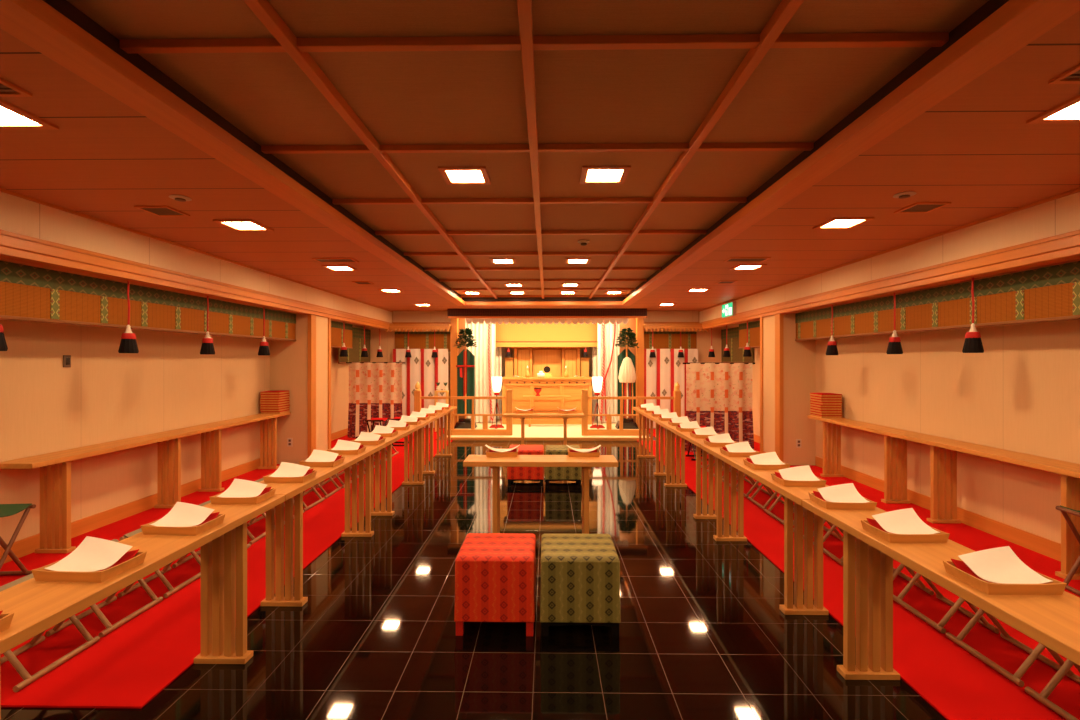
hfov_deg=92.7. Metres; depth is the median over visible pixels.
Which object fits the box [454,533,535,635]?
stool
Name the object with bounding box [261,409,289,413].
tray
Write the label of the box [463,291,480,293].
recessed light
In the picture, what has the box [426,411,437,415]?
serving tray
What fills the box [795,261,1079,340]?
blind
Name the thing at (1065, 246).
ceiling beam
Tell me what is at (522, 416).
table
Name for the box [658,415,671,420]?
serving tray
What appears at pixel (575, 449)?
paper sheet
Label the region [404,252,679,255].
ceiling beam
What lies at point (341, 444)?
paper sheet
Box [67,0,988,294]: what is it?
ceiling
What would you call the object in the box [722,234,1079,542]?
wall
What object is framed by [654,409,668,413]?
paper sheet
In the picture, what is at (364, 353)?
tassel
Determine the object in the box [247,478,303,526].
folding stool
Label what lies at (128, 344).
tassel
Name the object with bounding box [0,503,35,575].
folding stool
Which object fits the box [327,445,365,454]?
serving tray
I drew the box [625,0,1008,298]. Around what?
ceiling beam
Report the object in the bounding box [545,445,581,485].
stool
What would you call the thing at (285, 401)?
tray
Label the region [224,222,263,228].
diffuser
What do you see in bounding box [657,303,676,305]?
recessed light
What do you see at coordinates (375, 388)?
curtain
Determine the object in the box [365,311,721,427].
wall
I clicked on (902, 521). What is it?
paper sheet
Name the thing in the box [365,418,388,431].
folding stool
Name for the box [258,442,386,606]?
table
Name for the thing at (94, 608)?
folding stool
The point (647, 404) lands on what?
paper sheet
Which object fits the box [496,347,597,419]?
curtain
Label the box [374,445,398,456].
folding stool
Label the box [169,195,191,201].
smoke detector
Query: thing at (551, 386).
altar
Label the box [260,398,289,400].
tray
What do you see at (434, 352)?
tassel
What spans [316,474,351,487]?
folding stool
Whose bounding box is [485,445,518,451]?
paper sheet
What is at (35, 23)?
ceiling beam
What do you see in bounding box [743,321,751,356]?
tassel
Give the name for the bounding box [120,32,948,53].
ceiling beam
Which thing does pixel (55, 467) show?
table
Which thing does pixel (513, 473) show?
stool
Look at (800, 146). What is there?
ceiling beam
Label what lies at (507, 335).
blind
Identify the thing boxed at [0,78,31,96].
ceiling vent
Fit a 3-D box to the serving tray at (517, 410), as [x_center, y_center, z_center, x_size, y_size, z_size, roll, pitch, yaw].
[-0.205,0.690,6.983,0.238,0.050,0.178,0,0,1]
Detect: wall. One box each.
[0,206,389,545]
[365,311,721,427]
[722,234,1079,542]
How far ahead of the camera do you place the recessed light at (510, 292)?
8.88 m
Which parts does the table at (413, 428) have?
leg, foot plate, leg, foot plate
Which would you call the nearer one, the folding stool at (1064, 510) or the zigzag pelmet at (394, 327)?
the folding stool at (1064, 510)
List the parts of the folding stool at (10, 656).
seat, leg, foot rail, leg, foot rail, leg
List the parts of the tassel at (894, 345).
cord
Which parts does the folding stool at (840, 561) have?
foot rail, leg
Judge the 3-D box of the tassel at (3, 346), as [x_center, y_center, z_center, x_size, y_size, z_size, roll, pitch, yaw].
[-3.269,-0.339,3.075,0.126,0.570,0.128,0,0,1]
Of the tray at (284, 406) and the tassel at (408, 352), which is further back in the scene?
the tassel at (408, 352)
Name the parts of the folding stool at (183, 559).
leg, foot rail, seat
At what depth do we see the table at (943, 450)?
3.97 m
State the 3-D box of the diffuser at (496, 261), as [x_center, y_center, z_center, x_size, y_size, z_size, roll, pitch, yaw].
[-0.433,-1.167,6.066,0.205,0.005,0.205,0,0,1]
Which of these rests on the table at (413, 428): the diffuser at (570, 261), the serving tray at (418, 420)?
the serving tray at (418, 420)
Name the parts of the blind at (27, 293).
rod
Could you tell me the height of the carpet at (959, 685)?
0.008 m
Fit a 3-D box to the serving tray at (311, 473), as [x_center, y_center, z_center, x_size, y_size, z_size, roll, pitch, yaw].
[-1.490,0.690,3.079,0.238,0.050,0.178,0,0,1]
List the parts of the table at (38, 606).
leg, foot plate, leg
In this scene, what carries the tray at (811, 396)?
on the tray at (812, 399)
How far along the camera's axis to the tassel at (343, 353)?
8.36 m
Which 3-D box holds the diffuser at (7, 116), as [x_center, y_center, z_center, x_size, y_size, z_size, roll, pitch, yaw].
[-2.252,-1.016,2.111,0.205,0.005,0.205,0,0,1]
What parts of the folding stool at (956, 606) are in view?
leg, foot rail, leg, leg, foot rail, leg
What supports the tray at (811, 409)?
on the tray at (813, 412)
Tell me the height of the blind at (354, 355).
0.689 m
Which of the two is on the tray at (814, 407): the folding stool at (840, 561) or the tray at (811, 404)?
the tray at (811, 404)
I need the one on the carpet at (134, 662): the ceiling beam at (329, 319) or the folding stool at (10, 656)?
the folding stool at (10, 656)
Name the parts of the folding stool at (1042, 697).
foot rail, leg, leg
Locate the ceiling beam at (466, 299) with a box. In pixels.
[462,297,624,301]
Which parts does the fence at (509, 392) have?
post, rail, rail, gate post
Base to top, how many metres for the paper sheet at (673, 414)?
0.067 m
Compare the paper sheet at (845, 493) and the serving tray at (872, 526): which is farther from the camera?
the paper sheet at (845, 493)
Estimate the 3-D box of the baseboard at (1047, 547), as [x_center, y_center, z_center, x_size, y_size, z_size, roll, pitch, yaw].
[3.449,1.365,3.628,0.482,0.130,14.150,0,0,1]
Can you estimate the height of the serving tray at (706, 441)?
0.050 m
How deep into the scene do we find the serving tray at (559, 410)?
6.89 m
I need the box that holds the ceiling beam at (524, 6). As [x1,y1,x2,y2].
[517,0,543,298]
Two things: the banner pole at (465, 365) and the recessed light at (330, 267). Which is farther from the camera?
the banner pole at (465, 365)
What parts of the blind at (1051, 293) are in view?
slat panel, rod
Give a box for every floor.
[1,433,946,719]
[447,416,649,437]
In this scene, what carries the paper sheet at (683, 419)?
in the serving tray at (670, 422)
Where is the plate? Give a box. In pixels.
[537,371,544,377]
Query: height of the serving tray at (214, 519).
0.050 m
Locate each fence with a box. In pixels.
[414,382,512,434]
[581,382,680,437]
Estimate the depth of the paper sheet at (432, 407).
7.13 m
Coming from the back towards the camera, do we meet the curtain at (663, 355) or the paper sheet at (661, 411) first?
the curtain at (663, 355)
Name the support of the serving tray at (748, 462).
on the table at (796, 495)
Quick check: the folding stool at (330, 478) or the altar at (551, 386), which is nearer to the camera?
the folding stool at (330, 478)
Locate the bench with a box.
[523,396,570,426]
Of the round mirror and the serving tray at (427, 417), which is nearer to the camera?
the serving tray at (427, 417)
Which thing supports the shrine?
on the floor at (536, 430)
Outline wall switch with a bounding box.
[63,355,70,366]
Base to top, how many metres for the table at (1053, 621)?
0.715 m
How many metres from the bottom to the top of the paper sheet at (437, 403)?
0.067 m
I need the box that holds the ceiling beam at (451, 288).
[451,288,634,289]
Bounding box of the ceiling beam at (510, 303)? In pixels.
[457,301,629,305]
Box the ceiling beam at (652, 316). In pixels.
[644,311,697,321]
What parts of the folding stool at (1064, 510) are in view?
seat rail, leg, leg, foot rail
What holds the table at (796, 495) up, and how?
on the floor at (704, 634)
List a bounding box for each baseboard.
[0,428,347,562]
[754,434,1060,561]
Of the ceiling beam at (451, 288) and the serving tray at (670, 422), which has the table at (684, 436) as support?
the serving tray at (670, 422)
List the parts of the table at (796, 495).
foot plate, leg, leg, foot plate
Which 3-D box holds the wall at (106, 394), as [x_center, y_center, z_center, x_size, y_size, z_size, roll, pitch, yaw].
[-3.529,0.205,3.748,0.660,2.450,14.200,0,0,1]
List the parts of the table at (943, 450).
leg, foot plate, foot plate, leg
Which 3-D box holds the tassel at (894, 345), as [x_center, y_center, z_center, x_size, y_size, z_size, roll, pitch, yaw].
[3.296,-0.339,4.786,0.126,0.570,0.128,0,0,-44]
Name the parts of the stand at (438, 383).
leg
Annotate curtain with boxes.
[346,362,404,438]
[393,349,447,427]
[465,318,495,421]
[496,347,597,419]
[597,320,618,422]
[644,349,697,427]
[683,362,754,453]
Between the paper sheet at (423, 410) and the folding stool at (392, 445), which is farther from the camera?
the folding stool at (392, 445)
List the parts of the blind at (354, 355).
slat panel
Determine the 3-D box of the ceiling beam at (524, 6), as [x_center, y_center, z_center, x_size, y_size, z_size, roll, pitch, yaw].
[-0.031,-1.147,3.018,0.044,0.045,12.834,0,0,1]
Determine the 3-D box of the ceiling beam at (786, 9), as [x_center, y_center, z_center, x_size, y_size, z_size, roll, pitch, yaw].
[0.826,-1.147,3.006,0.044,0.045,12.834,0,0,1]
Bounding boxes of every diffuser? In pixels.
[0,106,36,123]
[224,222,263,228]
[330,267,351,269]
[447,170,483,181]
[494,260,512,262]
[569,260,586,262]
[587,170,621,180]
[736,266,757,268]
[823,220,861,226]
[1048,102,1079,117]
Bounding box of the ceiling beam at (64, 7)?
[43,0,461,298]
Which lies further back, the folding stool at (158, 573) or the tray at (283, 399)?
the tray at (283, 399)
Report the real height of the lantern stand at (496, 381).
1.035 m
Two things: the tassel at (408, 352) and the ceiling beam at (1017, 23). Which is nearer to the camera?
the ceiling beam at (1017, 23)
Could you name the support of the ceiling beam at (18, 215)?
attached to the wall at (106, 394)
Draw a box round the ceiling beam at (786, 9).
[589,0,803,297]
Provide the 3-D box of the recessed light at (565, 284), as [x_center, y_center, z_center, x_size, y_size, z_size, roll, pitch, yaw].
[0.469,-1.164,7.994,0.290,0.012,0.290,0,0,1]
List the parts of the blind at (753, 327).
slat panel, rod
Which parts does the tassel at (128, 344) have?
cord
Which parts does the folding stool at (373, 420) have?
seat rail, seat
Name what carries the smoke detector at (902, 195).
attached to the ceiling at (975, 150)
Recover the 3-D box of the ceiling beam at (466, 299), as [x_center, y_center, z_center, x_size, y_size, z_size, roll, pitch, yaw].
[0.066,-1.120,9.447,2.995,0.098,0.025,0,0,1]
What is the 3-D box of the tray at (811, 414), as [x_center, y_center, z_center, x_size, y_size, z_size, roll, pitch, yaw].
[3.566,0.690,6.425,0.250,0.031,0.290,0,0,1]
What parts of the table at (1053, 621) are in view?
leg, foot plate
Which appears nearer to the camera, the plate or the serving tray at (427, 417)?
the serving tray at (427, 417)
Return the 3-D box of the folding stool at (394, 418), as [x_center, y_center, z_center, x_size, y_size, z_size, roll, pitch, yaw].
[-2.343,1.194,8.633,0.300,0.453,0.327,0,0,1]
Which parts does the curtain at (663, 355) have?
cloth panel, cloth panel, cloth panel, cloth panel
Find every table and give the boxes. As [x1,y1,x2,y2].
[0,429,204,552]
[0,495,284,719]
[180,412,290,491]
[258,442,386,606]
[371,419,431,515]
[418,406,456,473]
[463,455,617,533]
[503,413,584,444]
[633,407,670,475]
[657,420,722,518]
[701,444,828,614]
[802,500,1079,679]
[808,415,927,503]
[903,435,1079,579]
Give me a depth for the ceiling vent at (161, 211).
3.51 m
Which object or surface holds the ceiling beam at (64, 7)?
attached to the ceiling at (793, 95)
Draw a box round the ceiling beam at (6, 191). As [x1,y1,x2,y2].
[0,188,392,311]
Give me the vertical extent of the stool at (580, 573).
0.405 m
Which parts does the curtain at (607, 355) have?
red cord, red cord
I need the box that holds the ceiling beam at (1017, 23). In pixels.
[622,0,1079,304]
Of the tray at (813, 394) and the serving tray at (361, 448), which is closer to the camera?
the serving tray at (361, 448)
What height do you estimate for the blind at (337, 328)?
0.429 m
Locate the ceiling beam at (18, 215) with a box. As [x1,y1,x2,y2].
[0,192,391,322]
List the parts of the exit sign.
green panel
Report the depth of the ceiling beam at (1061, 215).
4.13 m
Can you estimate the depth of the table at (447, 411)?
6.92 m
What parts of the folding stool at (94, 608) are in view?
leg, foot rail, leg, leg, foot rail, leg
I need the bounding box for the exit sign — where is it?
[722,301,735,317]
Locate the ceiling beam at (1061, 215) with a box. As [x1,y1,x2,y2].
[699,192,1079,321]
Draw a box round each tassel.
[0,325,7,350]
[118,281,138,352]
[200,296,214,354]
[258,307,269,354]
[340,322,347,356]
[361,326,367,356]
[376,328,382,356]
[405,330,410,357]
[432,330,437,357]
[650,330,655,357]
[678,332,683,357]
[708,328,714,356]
[723,325,729,356]
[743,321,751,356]
[826,305,837,354]
[886,293,902,353]
[962,278,983,352]
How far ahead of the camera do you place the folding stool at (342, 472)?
6.31 m
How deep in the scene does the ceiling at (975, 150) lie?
3.03 m
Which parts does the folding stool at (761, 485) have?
foot rail, leg, leg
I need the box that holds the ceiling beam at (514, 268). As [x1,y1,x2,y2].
[424,267,660,270]
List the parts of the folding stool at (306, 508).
foot rail, leg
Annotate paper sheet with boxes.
[44,536,132,571]
[149,502,214,526]
[217,479,266,497]
[269,462,309,476]
[304,449,337,461]
[331,440,360,449]
[354,432,380,440]
[371,425,393,432]
[386,420,406,426]
[400,415,417,421]
[410,411,425,416]
[420,408,434,412]
[428,405,441,409]
[436,402,448,406]
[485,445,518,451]
[566,444,600,451]
[641,403,653,407]
[646,406,659,410]
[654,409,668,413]
[661,412,677,417]
[671,416,689,422]
[680,421,699,427]
[694,426,717,434]
[708,433,733,442]
[725,441,755,451]
[750,452,784,464]
[778,465,819,480]
[818,483,869,502]
[872,508,939,533]
[958,546,1052,583]
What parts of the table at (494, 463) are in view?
leg, leg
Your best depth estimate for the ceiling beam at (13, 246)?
4.10 m
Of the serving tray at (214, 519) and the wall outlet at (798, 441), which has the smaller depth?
the serving tray at (214, 519)
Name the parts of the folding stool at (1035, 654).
leg, foot rail, leg, leg, foot rail, leg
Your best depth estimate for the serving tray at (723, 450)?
3.79 m
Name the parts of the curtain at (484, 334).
red cord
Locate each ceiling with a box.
[0,11,1079,310]
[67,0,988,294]
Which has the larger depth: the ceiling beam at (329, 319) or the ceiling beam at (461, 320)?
the ceiling beam at (461, 320)
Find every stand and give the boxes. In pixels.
[434,382,448,431]
[489,377,503,428]
[534,388,541,395]
[590,377,604,428]
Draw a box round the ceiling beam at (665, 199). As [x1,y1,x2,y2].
[332,197,746,204]
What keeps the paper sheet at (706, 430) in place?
in the serving tray at (693, 434)
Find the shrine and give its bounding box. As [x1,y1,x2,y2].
[504,347,591,385]
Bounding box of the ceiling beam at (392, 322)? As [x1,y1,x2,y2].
[392,322,449,323]
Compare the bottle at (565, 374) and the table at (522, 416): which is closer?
the table at (522, 416)
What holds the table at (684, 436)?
on the floor at (704, 634)
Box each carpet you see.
[0,428,452,707]
[637,428,1079,719]
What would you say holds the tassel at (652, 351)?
hanging from the zigzag pelmet at (650, 327)
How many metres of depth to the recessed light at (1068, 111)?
2.13 m
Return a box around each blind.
[0,261,295,340]
[331,321,352,348]
[338,327,370,363]
[395,332,449,351]
[496,318,597,346]
[644,332,696,351]
[721,327,752,361]
[739,320,759,348]
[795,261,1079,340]
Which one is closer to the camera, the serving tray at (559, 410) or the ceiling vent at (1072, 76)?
the ceiling vent at (1072, 76)
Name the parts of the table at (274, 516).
leg, foot plate, foot plate, leg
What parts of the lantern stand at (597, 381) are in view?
lamp shade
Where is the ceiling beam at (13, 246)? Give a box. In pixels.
[0,229,392,329]
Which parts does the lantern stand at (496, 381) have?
lamp shade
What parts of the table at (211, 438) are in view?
foot plate, leg, foot plate, leg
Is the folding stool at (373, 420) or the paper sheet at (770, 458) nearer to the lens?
the paper sheet at (770, 458)
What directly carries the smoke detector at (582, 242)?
attached to the ceiling at (793, 95)
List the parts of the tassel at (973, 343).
cord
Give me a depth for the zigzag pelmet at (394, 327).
10.46 m
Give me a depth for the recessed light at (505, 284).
7.94 m
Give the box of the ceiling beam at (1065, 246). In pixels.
[698,230,1079,329]
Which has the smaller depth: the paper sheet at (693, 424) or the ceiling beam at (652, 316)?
the paper sheet at (693, 424)
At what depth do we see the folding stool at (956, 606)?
2.83 m
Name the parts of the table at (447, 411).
leg, foot plate, foot plate, leg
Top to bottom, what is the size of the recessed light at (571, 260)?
0.012 m
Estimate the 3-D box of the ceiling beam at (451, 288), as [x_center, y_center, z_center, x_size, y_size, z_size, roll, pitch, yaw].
[0.051,-1.154,8.385,2.993,0.032,0.038,0,0,1]
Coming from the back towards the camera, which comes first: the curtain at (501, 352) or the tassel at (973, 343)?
the curtain at (501, 352)
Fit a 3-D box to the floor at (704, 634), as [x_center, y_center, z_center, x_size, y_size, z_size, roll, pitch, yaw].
[-0.022,1.490,4.651,7.650,0.120,16.300,0,0,1]
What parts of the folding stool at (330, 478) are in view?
leg, foot rail, leg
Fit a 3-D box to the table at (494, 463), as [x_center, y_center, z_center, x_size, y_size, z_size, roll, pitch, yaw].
[0.006,1.073,3.750,1.090,0.715,0.270,0,0,1]
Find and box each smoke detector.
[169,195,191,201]
[578,240,589,245]
[893,191,915,198]
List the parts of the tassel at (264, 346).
cord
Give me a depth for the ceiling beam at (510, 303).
9.41 m
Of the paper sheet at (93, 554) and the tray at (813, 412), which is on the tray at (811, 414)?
the tray at (813, 412)
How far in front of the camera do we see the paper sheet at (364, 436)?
4.44 m
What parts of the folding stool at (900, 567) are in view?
leg, foot rail, leg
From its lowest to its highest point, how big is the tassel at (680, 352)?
0.570 m
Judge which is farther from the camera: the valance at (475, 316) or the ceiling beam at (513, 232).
the valance at (475, 316)
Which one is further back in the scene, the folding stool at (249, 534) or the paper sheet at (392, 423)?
the paper sheet at (392, 423)
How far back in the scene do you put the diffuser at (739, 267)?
5.65 m
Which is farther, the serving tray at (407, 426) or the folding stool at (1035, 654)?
the serving tray at (407, 426)
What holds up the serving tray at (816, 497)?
on the table at (1053, 621)
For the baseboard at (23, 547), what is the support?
attached to the wall at (106, 394)
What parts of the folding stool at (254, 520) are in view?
foot rail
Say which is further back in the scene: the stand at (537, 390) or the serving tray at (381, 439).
the stand at (537, 390)
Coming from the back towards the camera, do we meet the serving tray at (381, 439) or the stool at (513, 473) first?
the stool at (513, 473)
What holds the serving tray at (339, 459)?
on the table at (274, 516)
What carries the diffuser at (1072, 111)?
attached to the recessed light at (1068, 111)
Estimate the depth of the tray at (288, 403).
6.77 m
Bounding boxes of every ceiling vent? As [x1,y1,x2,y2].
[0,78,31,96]
[134,206,189,216]
[312,258,358,262]
[352,281,373,284]
[715,281,736,283]
[723,257,770,261]
[894,202,950,212]
[1048,64,1079,83]
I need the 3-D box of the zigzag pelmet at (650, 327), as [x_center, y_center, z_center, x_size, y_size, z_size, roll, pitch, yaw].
[2.773,-0.650,10.536,1.300,0.160,0.315,0,0,1]
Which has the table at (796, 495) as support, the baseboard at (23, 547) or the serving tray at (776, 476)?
the serving tray at (776, 476)
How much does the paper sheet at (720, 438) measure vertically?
0.067 m
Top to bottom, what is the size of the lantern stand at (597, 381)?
1.035 m
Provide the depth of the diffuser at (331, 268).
5.71 m
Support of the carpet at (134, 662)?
on the floor at (704, 634)
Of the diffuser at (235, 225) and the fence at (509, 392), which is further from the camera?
the fence at (509, 392)
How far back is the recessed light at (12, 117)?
2.18 m
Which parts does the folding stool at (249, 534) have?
leg, foot rail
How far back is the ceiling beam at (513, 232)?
4.65 m
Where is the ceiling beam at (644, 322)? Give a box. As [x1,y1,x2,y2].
[644,322,699,323]
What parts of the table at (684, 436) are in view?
leg, foot plate, leg, foot plate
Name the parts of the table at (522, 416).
leg, leg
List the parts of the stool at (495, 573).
leg, leg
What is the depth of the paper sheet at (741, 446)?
3.91 m
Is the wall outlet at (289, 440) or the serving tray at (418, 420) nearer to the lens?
the serving tray at (418, 420)
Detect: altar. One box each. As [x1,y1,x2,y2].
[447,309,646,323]
[502,377,591,423]
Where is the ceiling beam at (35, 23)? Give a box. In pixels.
[0,0,464,304]
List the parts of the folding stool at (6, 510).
leg, seat, foot rail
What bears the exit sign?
attached to the wall at (1021, 394)
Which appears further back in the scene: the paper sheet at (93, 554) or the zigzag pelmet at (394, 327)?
the zigzag pelmet at (394, 327)
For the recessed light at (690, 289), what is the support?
in the ceiling at (975, 150)
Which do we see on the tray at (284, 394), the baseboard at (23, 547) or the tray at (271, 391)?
the tray at (271, 391)
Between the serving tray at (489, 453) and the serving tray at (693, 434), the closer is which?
the serving tray at (489, 453)
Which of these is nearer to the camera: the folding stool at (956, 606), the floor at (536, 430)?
the folding stool at (956, 606)
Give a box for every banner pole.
[453,327,476,428]
[615,327,638,428]
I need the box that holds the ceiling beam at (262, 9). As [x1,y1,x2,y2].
[243,0,496,298]
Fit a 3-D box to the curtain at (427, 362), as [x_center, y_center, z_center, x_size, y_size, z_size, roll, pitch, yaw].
[-2.469,0.585,10.645,1.146,1.630,0.021,0,0,1]
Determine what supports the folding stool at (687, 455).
on the carpet at (959, 685)
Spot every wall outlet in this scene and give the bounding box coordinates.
[287,438,292,446]
[796,439,800,447]
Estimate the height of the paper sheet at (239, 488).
0.067 m
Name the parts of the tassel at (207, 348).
cord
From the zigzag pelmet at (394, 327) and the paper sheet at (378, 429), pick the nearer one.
the paper sheet at (378, 429)
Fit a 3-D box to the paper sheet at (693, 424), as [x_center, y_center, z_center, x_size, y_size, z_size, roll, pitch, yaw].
[1.516,0.659,5.225,0.198,0.067,0.150,0,0,-1]
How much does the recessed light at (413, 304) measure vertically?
0.012 m
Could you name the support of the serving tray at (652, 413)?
on the table at (648, 416)
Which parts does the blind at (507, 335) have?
rail, rod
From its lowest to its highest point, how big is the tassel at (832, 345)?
0.570 m
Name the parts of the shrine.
door panel, rail, door, panel, door panel, rail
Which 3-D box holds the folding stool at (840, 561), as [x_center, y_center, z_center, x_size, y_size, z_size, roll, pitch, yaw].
[2.238,1.236,3.748,0.307,0.368,0.400,0,0,2]
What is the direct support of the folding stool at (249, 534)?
on the carpet at (134, 662)
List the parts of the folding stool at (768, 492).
leg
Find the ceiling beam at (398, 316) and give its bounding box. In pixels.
[393,311,449,321]
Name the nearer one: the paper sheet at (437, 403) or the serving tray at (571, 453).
the serving tray at (571, 453)
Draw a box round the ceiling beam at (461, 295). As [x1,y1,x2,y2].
[461,295,626,296]
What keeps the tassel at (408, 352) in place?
hanging from the zigzag pelmet at (394, 327)
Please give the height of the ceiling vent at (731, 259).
0.010 m
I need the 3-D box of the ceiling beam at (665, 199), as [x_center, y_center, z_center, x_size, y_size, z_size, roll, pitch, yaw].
[-0.012,-1.154,3.736,2.993,0.032,0.038,0,0,1]
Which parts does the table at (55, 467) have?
foot plate, leg, foot plate, leg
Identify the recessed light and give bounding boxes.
[0,99,58,129]
[213,219,273,230]
[321,265,357,270]
[378,289,403,291]
[413,304,432,305]
[438,166,490,184]
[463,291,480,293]
[490,258,515,263]
[504,283,523,286]
[508,291,525,293]
[559,291,576,293]
[561,283,579,286]
[565,258,590,263]
[580,166,630,183]
[605,291,623,293]
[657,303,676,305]
[685,288,710,291]
[730,264,766,269]
[813,217,873,228]
[1026,95,1079,123]
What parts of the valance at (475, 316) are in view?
rail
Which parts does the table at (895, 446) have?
leg, foot plate, leg, foot plate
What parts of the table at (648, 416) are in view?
leg, foot plate, foot plate, leg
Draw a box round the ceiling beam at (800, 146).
[261,142,813,153]
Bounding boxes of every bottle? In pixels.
[525,366,529,376]
[563,366,567,377]
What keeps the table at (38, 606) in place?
on the floor at (704, 634)
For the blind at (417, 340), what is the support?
attached to the wall at (387, 339)
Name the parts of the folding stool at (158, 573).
leg, seat, foot rail, leg, leg, foot rail, leg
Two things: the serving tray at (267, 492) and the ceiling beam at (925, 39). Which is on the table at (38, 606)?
the serving tray at (267, 492)
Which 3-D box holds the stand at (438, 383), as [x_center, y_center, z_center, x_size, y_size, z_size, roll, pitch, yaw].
[-1.960,0.933,10.278,0.260,0.976,0.180,0,0,1]
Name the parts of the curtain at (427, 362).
cloth panel, cloth panel, cloth panel, cloth panel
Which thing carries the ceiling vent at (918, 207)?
in the ceiling at (975, 150)
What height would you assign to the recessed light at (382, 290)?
0.012 m
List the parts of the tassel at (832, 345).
cord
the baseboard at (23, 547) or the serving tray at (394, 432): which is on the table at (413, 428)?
the serving tray at (394, 432)
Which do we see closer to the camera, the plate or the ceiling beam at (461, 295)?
the ceiling beam at (461, 295)
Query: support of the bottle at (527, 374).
on the altar at (551, 386)
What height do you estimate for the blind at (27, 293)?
0.369 m
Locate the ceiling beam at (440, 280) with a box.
[439,279,646,281]
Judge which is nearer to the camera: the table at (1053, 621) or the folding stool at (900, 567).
the table at (1053, 621)
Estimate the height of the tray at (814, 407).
0.031 m
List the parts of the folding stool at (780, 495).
foot rail, leg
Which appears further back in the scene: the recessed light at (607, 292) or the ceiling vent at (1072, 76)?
the recessed light at (607, 292)
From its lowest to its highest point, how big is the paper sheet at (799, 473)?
0.067 m
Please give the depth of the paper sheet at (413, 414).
6.24 m
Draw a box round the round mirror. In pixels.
[544,366,551,376]
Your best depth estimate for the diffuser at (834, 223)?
3.83 m
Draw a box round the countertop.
[502,377,591,379]
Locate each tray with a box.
[0,610,14,631]
[31,549,146,582]
[141,512,224,534]
[210,487,275,503]
[260,390,289,393]
[260,393,289,396]
[260,395,289,398]
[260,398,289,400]
[260,400,289,403]
[260,402,289,405]
[260,405,289,408]
[260,407,289,410]
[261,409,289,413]
[263,469,316,482]
[299,455,344,466]
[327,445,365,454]
[350,437,385,444]
[369,430,397,436]
[386,424,409,429]
[399,419,420,424]
[417,415,429,419]
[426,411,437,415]
[486,447,518,456]
[516,409,533,412]
[558,409,575,412]
[568,447,599,456]
[651,412,660,416]
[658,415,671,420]
[668,420,679,425]
[676,425,701,431]
[690,431,717,438]
[703,438,738,446]
[720,447,759,456]
[743,458,789,469]
[771,472,826,486]
[808,491,876,509]
[810,393,841,396]
[810,395,841,398]
[810,398,842,401]
[810,400,842,404]
[810,403,841,406]
[810,405,841,409]
[810,408,841,412]
[810,410,841,414]
[810,413,841,417]
[861,518,949,542]
[943,559,1066,594]
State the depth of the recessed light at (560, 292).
8.88 m
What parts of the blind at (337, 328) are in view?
slat panel, rod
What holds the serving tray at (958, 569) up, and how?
on the table at (1053, 621)
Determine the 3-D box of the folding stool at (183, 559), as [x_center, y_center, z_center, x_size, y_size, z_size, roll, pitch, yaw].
[-2.353,1.236,3.713,0.307,0.368,0.400,0,0,2]
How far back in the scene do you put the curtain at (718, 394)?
7.86 m
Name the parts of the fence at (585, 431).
gate post, rail, rail, post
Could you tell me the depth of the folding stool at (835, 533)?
4.04 m
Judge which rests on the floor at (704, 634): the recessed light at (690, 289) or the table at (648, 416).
the table at (648, 416)
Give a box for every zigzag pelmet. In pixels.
[385,324,450,331]
[644,324,708,331]
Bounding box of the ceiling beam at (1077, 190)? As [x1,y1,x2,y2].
[699,188,1079,311]
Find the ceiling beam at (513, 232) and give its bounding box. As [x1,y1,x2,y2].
[375,230,706,234]
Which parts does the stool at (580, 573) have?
leg, leg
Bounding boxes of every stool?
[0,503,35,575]
[0,573,99,691]
[46,539,162,637]
[118,528,200,597]
[172,500,250,567]
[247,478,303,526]
[247,512,265,544]
[284,486,324,511]
[299,464,340,498]
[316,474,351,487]
[333,467,364,478]
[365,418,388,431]
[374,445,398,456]
[389,417,408,445]
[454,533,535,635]
[507,445,543,485]
[540,534,620,636]
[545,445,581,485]
[686,426,707,460]
[707,461,737,476]
[722,467,756,486]
[737,474,774,497]
[747,484,783,509]
[764,494,813,523]
[793,508,842,540]
[813,525,855,565]
[855,562,933,594]
[893,573,999,633]
[946,608,1079,686]
[1025,659,1079,719]
[1056,505,1079,595]
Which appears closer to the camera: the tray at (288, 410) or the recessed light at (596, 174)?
the recessed light at (596, 174)
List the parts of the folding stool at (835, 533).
foot rail, leg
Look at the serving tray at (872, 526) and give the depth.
2.01 m
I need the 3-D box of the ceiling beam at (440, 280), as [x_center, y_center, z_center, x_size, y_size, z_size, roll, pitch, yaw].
[0.039,-1.154,7.455,2.993,0.032,0.038,0,0,1]
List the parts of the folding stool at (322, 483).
leg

